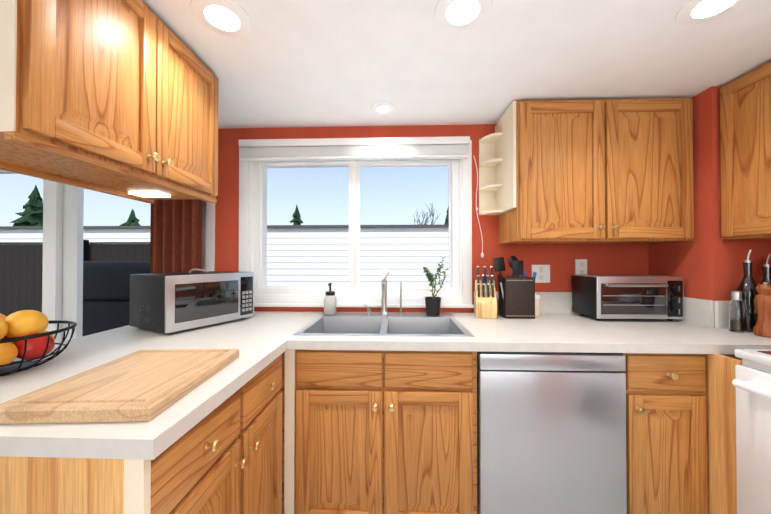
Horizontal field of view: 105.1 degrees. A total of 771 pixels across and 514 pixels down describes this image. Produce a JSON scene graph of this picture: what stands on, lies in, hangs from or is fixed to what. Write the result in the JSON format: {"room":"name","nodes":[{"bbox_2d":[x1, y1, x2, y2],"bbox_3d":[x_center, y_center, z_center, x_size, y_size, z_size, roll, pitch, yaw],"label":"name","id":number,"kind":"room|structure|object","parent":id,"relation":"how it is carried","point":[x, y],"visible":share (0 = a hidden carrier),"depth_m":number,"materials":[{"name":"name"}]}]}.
{"room":"kitchen","nodes":[
{"label":"kitchen","id":0,"kind":"room"},
{"bbox_2d":[300,352,475,387],"bbox_3d":[-0.032,0.479,1.288,0.844,0.176,0.041,0,-1,2],"label":"drawer fronts","id":1,"kind":"structure","parent":0,"relation":"attached to","point":[402,369],"depth_m":1.25,"materials":[{"name":"brown wood"}]},
{"bbox_2d":[215,124,647,312],"bbox_3d":[0.266,0.208,1.988,2.798,2.130,0.150,0,-1,2],"label":"wall","id":2,"kind":"structure","parent":0,"point":[631,259],"depth_m":1.91,"materials":[{"name":"paint"}]},
{"bbox_2d":[0,184,149,341],"bbox_3d":[-2.189,0.254,2.080,1.817,1.720,0.051,0,-1,2],"label":"glass window","id":3,"kind":"structure","parent":2,"relation":"in","point":[67,269],"depth_m":2.06,"materials":[{"name":"clear glass"}]},
{"bbox_2d":[0,169,214,342],"bbox_3d":[-2.185,0.258,2.062,2.107,2.030,0.152,0,-1,2],"label":"door frame","id":4,"kind":"structure","parent":2,"relation":"attached to","point":[54,285],"depth_m":2.07,"materials":[{"name":"white"}]},
{"bbox_2d":[239,140,473,307],"bbox_3d":[-0.204,-0.214,1.995,1.544,1.077,0.187,0,-1,2],"label":"window","id":5,"kind":"structure","parent":2,"relation":"in","point":[456,292],"depth_m":1.95,"materials":[{"name":"white"}]},
{"bbox_2d":[239,136,469,160],"bbox_3d":[-0.208,-0.694,1.898,1.480,0.128,0.044,0,-1,2],"label":"window blinds","id":6,"kind":"object","parent":5,"relation":"attached to","point":[392,148],"visible":1,"depth_m":1.88,"materials":[{"name":"white"}]},
{"bbox_2d":[473,155,483,257],"bbox_3d":[0.594,-0.322,1.879,0.067,0.655,0.021,0,-1,-16],"label":"blind cord","id":7,"kind":"object","parent":6,"relation":"hanging from","point":[482,255],"visible":0.96,"depth_m":1.88,"materials":[{"name":"white fabric"}]},
{"bbox_2d":[479,101,516,214],"bbox_3d":[0.656,-0.559,1.755,0.121,0.580,0.296,0,-1,2],"label":"shelf unit","id":8,"kind":"object","parent":2,"relation":"attached to","point":[497,172],"visible":1,"depth_m":1.80,"materials":[{"name":"beige laminate"}]},
{"bbox_2d":[474,292,572,311],"bbox_3d":[1.113,0.290,1.871,1.091,0.135,0.019,0,-1,2],"label":"backsplash","id":9,"kind":"structure","parent":2,"relation":"attached to","point":[549,301],"depth_m":1.86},
{"bbox_2d":[532,265,549,282],"bbox_3d":[0.992,0.107,1.884,0.115,0.115,0.008,0,-1,2],"label":"electrical outlet plate","id":10,"kind":"object","parent":2,"relation":"attached to","point":[543,274],"visible":0.9,"depth_m":1.88,"materials":[{"name":"white plastic"}]},
{"bbox_2d":[575,259,586,273],"bbox_3d":[1.245,0.072,1.876,0.072,0.115,0.008,0,-1,2],"label":"electrical outlet plate","id":11,"kind":"object","parent":2,"relation":"attached to","point":[580,266],"visible":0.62,"depth_m":1.87,"materials":[{"name":"white plastic"}]},
{"bbox_2d":[498,98,693,243],"bbox_3d":[1.178,-0.468,1.710,0.921,0.764,0.348,0,-1,2],"label":"upper cabinet","id":12,"kind":"object","parent":2,"relation":"attached to","point":[604,171],"visible":1,"depth_m":1.57,"materials":[{"name":"brown wood"}]},
{"bbox_2d":[673,297,715,327],"bbox_3d":[1.642,0.288,1.661,0.018,0.135,0.365,0,-1,2],"label":"backsplash","id":13,"kind":"structure","parent":2,"relation":"attached to","point":[695,311],"depth_m":1.53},
{"bbox_2d":[141,0,770,128],"bbox_3d":[-1.060,-0.936,-0.032,6.300,0.120,4.300,0,-1,2],"label":"ceiling","id":14,"kind":"structure","parent":0,"point":[313,63],"depth_m":1.27,"materials":[{"name":"paint"}]},
{"bbox_2d":[0,0,217,203],"bbox_3d":[-0.949,-0.557,1.032,0.374,0.598,0.740,0,-1,2],"label":"upper cabinet","id":15,"kind":"object","parent":14,"relation":"hanging from","point":[119,98],"visible":1,"depth_m":0.88,"materials":[{"name":"brown wood"}]},
{"bbox_2d":[190,0,251,36],"bbox_3d":[-0.585,-0.860,1.059,0.194,0.012,0.194,0,-1,2],"label":"recessed light","id":16,"kind":"object","parent":14,"relation":"in","point":[230,18],"visible":1,"depth_m":1.05,"materials":[{"name":"white plastic"}]},
{"bbox_2d":[371,102,394,114],"bbox_3d":[-0.013,-0.854,1.702,0.140,0.012,0.140,0,-1,2],"label":"recessed light","id":17,"kind":"object","parent":14,"relation":"in","point":[382,108],"visible":1,"depth_m":1.69,"materials":[{"name":"white plastic"}]},
{"bbox_2d":[435,0,491,30],"bbox_3d":[0.269,-0.860,1.029,0.194,0.012,0.194,0,-1,2],"label":"recessed light","id":18,"kind":"object","parent":14,"relation":"in","point":[456,15],"visible":1,"depth_m":1.04,"materials":[{"name":"white plastic"}]},
{"bbox_2d":[675,0,746,24],"bbox_3d":[1.117,-0.860,1.000,0.194,0.012,0.194,0,-1,2],"label":"recessed light","id":19,"kind":"object","parent":14,"relation":"in","point":[691,12],"visible":1,"depth_m":1.03,"materials":[{"name":"white plastic"}]},
{"bbox_2d":[648,86,744,327],"bbox_3d":[1.733,0.205,1.746,0.150,2.130,0.534,0,-1,2],"label":"wall","id":20,"kind":"structure","parent":0,"point":[706,262],"depth_m":1.52,"materials":[{"name":"paint"}]},
{"bbox_2d":[744,239,770,284],"bbox_3d":[1.974,0.204,1.545,0.345,2.130,0.150,0,-1,2],"label":"wall","id":21,"kind":"structure","parent":0,"point":[760,251],"depth_m":1.48,"materials":[{"name":"paint"}]},
{"bbox_2d":[712,301,730,327],"bbox_3d":[1.818,0.287,1.462,0.346,0.135,0.019,0,-1,2],"label":"backsplash","id":22,"kind":"structure","parent":21,"relation":"attached to","point":[721,307],"depth_m":1.46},
{"bbox_3d":[-1.060,1.304,-0.052,6.300,0.100,4.300,0,-1,2],"label":"floor","id":23,"kind":"structure","parent":0,"visible":0},
{"bbox_2d":[0,348,299,513],"bbox_3d":[-0.740,0.825,0.927,0.678,0.876,0.723,0,-1,2],"label":"base cabinet","id":24,"kind":"object","parent":23,"relation":"on","point":[236,457],"depth_m":0.71,"materials":[{"name":"brown wood"}]},
{"bbox_2d":[0,312,319,451],"bbox_3d":[-0.881,0.371,1.261,0.930,0.038,1.374,0,-1,2],"label":"countertop","id":25,"kind":"structure","parent":24,"relation":"on","point":[258,338],"depth_m":0.88,"materials":[{"name":"white stone"}]},
{"bbox_2d":[0,310,76,375],"bbox_3d":[-1.178,0.257,0.898,0.331,0.182,0.331,0,-1,2],"label":"fruit bowl","id":26,"kind":"object","parent":25,"relation":"on","point":[26,336],"visible":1,"depth_m":0.90,"materials":[{"name":"black metal"}]},
{"bbox_2d":[0,349,238,423],"bbox_3d":[-0.670,0.332,0.819,0.335,0.030,0.410,0,-1,-2],"label":"cutting board","id":27,"kind":"object","parent":25,"relation":"on","point":[144,385],"visible":1,"depth_m":0.70,"materials":[{"name":"brown wood"}]},
{"bbox_2d":[129,269,253,333],"bbox_3d":[-1.010,0.208,1.581,0.334,0.291,0.461,0,-1,27],"label":"microwave","id":28,"kind":"object","parent":25,"relation":"on","point":[168,303],"visible":1,"depth_m":1.42,"materials":[{"name":"silver plastic"}]},
{"bbox_2d":[292,384,487,513],"bbox_3d":[-0.023,0.919,1.545,0.844,0.700,0.736,0,-1,2],"label":"base cabinet","id":29,"kind":"object","parent":23,"relation":"on","point":[357,448],"depth_m":1.25,"materials":[{"name":"brown wood"}]},
{"bbox_2d":[476,352,651,513],"bbox_3d":[0.736,0.831,1.550,0.666,0.876,0.674,0,-1,2],"label":"base cabinet","id":30,"kind":"object","parent":23,"relation":"on","point":[558,405],"depth_m":1.21,"materials":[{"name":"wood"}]},
{"bbox_2d":[288,312,770,355],"bbox_3d":[0.794,0.374,1.547,2.398,0.038,0.687,0,-1,2],"label":"countertop","id":31,"kind":"structure","parent":30,"relation":"on","point":[549,331],"depth_m":1.26,"materials":[{"name":"white stone"}]},
{"bbox_2d":[324,283,335,314],"bbox_3d":[-0.341,0.256,1.814,0.076,0.194,0.085,0,-1,2],"label":"soap dispenser","id":32,"kind":"object","parent":31,"relation":"on","point":[330,303],"visible":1,"depth_m":1.79,"materials":[{"name":"white glass"}]},
{"bbox_2d":[292,312,475,335],"bbox_3d":[-0.003,0.442,1.590,0.810,0.180,0.550,0,-1,2],"label":"sink","id":33,"kind":"object","parent":31,"relation":"in","point":[341,323],"depth_m":1.73,"materials":[{"name":"grey metal"}]},
{"bbox_2d":[364,272,403,315],"bbox_3d":[-0.014,0.221,1.752,0.242,0.265,0.172,0,-1,2],"label":"faucet","id":34,"kind":"object","parent":31,"relation":"on","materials":[{"name":"silver metal"}]},
{"bbox_2d":[423,257,447,315],"bbox_3d":[0.301,0.176,1.812,0.147,0.353,0.153,0,-1,2],"label":"potted plant","id":35,"kind":"object","parent":31,"relation":"on","point":[432,304],"visible":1,"depth_m":1.78,"materials":[{"name":"grey"}]},
{"bbox_2d":[475,266,496,318],"bbox_3d":[0.602,0.206,1.782,0.115,0.299,0.160,0,-1,14],"label":"knife block","id":36,"kind":"object","parent":31,"relation":"on","point":[485,300],"visible":1,"depth_m":1.73,"materials":[{"name":"brown wood"}]},
{"bbox_2d":[493,256,536,318],"bbox_3d":[0.769,0.173,1.754,0.227,0.364,0.114,0,-1,2],"label":"utensil holder","id":37,"kind":"object","parent":31,"relation":"on","point":[517,297],"visible":1,"depth_m":1.70,"materials":[{"name":"leather"}]},
{"bbox_2d":[535,293,539,315],"bbox_3d":[0.915,0.286,1.810,0.064,0.139,0.063,0,-1,2],"label":"canister","id":38,"kind":"object","parent":31,"relation":"on","point":[537,305],"visible":0.46,"depth_m":1.78,"materials":[{"name":"beige ceramic"}]},
{"bbox_2d":[572,274,683,320],"bbox_3d":[1.393,0.231,1.707,0.462,0.247,0.273,0,-1,2],"label":"toaster oven","id":39,"kind":"object","parent":31,"relation":"on","point":[600,297],"visible":0.98,"depth_m":1.61,"materials":[{"name":"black metal"}]},
{"bbox_2d":[728,291,744,332],"bbox_3d":[1.659,0.257,1.395,0.052,0.190,0.052,0,-1,2],"label":"pepper shaker","id":40,"kind":"object","parent":31,"relation":"on","point":[736,314],"visible":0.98,"depth_m":1.38,"materials":[{"name":"clear glass"}]},
{"bbox_2d":[736,250,757,332],"bbox_3d":[1.726,0.159,1.405,0.076,0.386,0.076,0,-1,2],"label":"oil bottle","id":41,"kind":"object","parent":31,"relation":"on","point":[747,286],"visible":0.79,"depth_m":1.39,"materials":[{"name":"black glass"}]},
{"bbox_2d":[753,282,770,337],"bbox_3d":[1.693,0.231,1.314,0.074,0.240,0.074,0,-1,2],"label":"pepper mill","id":42,"kind":"object","parent":31,"relation":"on","point":[762,304],"visible":1,"depth_m":1.30,"materials":[{"name":"brown wood"}]},
{"bbox_2d":[760,254,770,284],"bbox_3d":[1.821,0.169,1.408,0.068,0.366,0.068,0,-1,2],"label":"vinegar bottle","id":43,"kind":"object","parent":31,"relation":"on","point":[766,272],"visible":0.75,"depth_m":1.40,"materials":[{"name":"black"}]},
{"bbox_2d":[477,351,626,513],"bbox_3d":[0.701,0.833,1.549,0.595,0.872,0.668,0,-1,2],"label":"dishwasher","id":44,"kind":"object","parent":30,"relation":"in","point":[552,425],"depth_m":1.22,"materials":[{"name":"silver metal"}]},
{"bbox_2d":[652,356,719,513],"bbox_3d":[1.168,0.831,1.536,0.327,0.876,0.674,0,-1,2],"label":"base cabinet","id":45,"kind":"object","parent":23,"relation":"on","point":[685,389],"depth_m":1.21,"materials":[{"name":"brown wood"}]},
{"bbox_2d":[720,356,741,513],"bbox_3d":[1.499,0.831,1.537,0.296,0.876,0.649,0,-1,2],"label":"base cabinet","id":46,"kind":"object","parent":23,"relation":"on","point":[728,469],"depth_m":1.14,"materials":[{"name":"brown wood"}]},
{"bbox_2d":[732,349,770,513],"bbox_3d":[1.572,0.721,0.698,0.719,1.080,0.764,0,-1,2],"label":"range","id":47,"kind":"object","parent":23,"relation":"on","point":[751,382],"visible":1,"depth_m":1.03,"materials":[{"name":"white metal"}]},
{"bbox_3d":[2.004,0.186,-0.415,0.150,2.130,3.766,0,-1,2],"label":"wall","id":48,"kind":"structure","parent":0,"visible":0},
{"bbox_2d":[720,61,770,238],"bbox_3d":[1.791,-0.475,0.901,0.358,0.764,1.150,0,-1,2],"label":"upper cabinet","id":49,"kind":"object","parent":48,"relation":"attached to","point":[745,126],"visible":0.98,"depth_m":1.36,"materials":[{"name":"brown wood"}]},
{"label":"outside","id":50,"kind":"structure","parent":0,"visible":0},
{"bbox_3d":[-3.953,1.894,32.143,70.000,0.100,59.840,0,-1,2],"label":"ground","id":51,"kind":"structure","parent":50,"visible":0},
{"bbox_2d":[10,185,42,225],"bbox_3d":[-19.164,-1.141,16.116,3.772,5.682,3.526,0,-1,2],"label":"tree","id":52,"kind":"object","parent":51,"relation":"on","point":[34,211],"depth_m":15.81,"materials":[{"name":"green plant"}]},
{"bbox_2d":[0,240,149,315],"bbox_3d":[-9.232,0.652,5.284,13.300,1.900,0.150,0,-1,2],"label":"fence","id":53,"kind":"object","parent":51,"relation":"on","point":[23,258],"depth_m":5.20,"materials":[{"name":"grey wood"}]},
{"bbox_2d":[41,261,149,335],"bbox_3d":[-2.895,0.815,3.343,1.600,1.540,0.650,0,-1,2],"label":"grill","id":54,"kind":"object","parent":51,"relation":"on","point":[99,294],"depth_m":3.05,"materials":[{"name":"black metal"}]},
{"bbox_2d":[120,209,140,225],"bbox_3d":[-12.863,-0.382,14.854,3.528,4.141,3.499,0,-1,2],"label":"tree","id":55,"kind":"object","parent":51,"relation":"on","point":[132,220],"depth_m":14.74,"materials":[{"name":"green plant"}]},
{"bbox_2d":[0,224,448,285],"bbox_3d":[-7.184,0.353,10.975,33.400,2.600,3.800,0,-1,2],"label":"building","id":56,"kind":"structure","parent":51,"relation":"on","point":[307,246],"depth_m":9.04,"materials":[{"name":"white"}]},
{"bbox_2d":[289,205,302,224],"bbox_3d":[-4.573,-0.525,15.069,2.456,4.430,2.196,0,-1,2],"label":"tree","id":57,"kind":"object","parent":51,"relation":"on","point":[296,220],"depth_m":15.00,"materials":[{"name":"green plant"}]},
{"bbox_2d":[413,204,440,224],"bbox_3d":[1.927,-0.510,14.193,1.582,4.395,1.708,0,-1,2],"label":"bare tree","id":58,"kind":"object","parent":51,"relation":"on","point":[432,212],"depth_m":14.02,"materials":[{"name":"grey plant"}]},
{"bbox_2d":[444,206,448,224],"bbox_3d":[3.415,-0.668,15.197,3.415,4.719,3.164,0,-1,2],"label":"tree","id":59,"kind":"object","parent":51,"relation":"on","point":[446,219],"depth_m":15.22,"materials":[{"name":"green plant"}]},
{"bbox_3d":[-2.185,-0.807,2.082,2.107,0.100,0.150,0,-1,2],"label":"wall","id":60,"kind":"structure","parent":0,"visible":0},
{"bbox_2d":[150,199,201,272],"bbox_3d":[-2.203,-0.224,1.942,2.180,1.131,0.055,0,-1,2],"label":"curtain","id":61,"kind":"object","parent":60,"relation":"hanging from","point":[175,236],"visible":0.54,"depth_m":1.91,"materials":[{"name":"fabric"}]}
]}

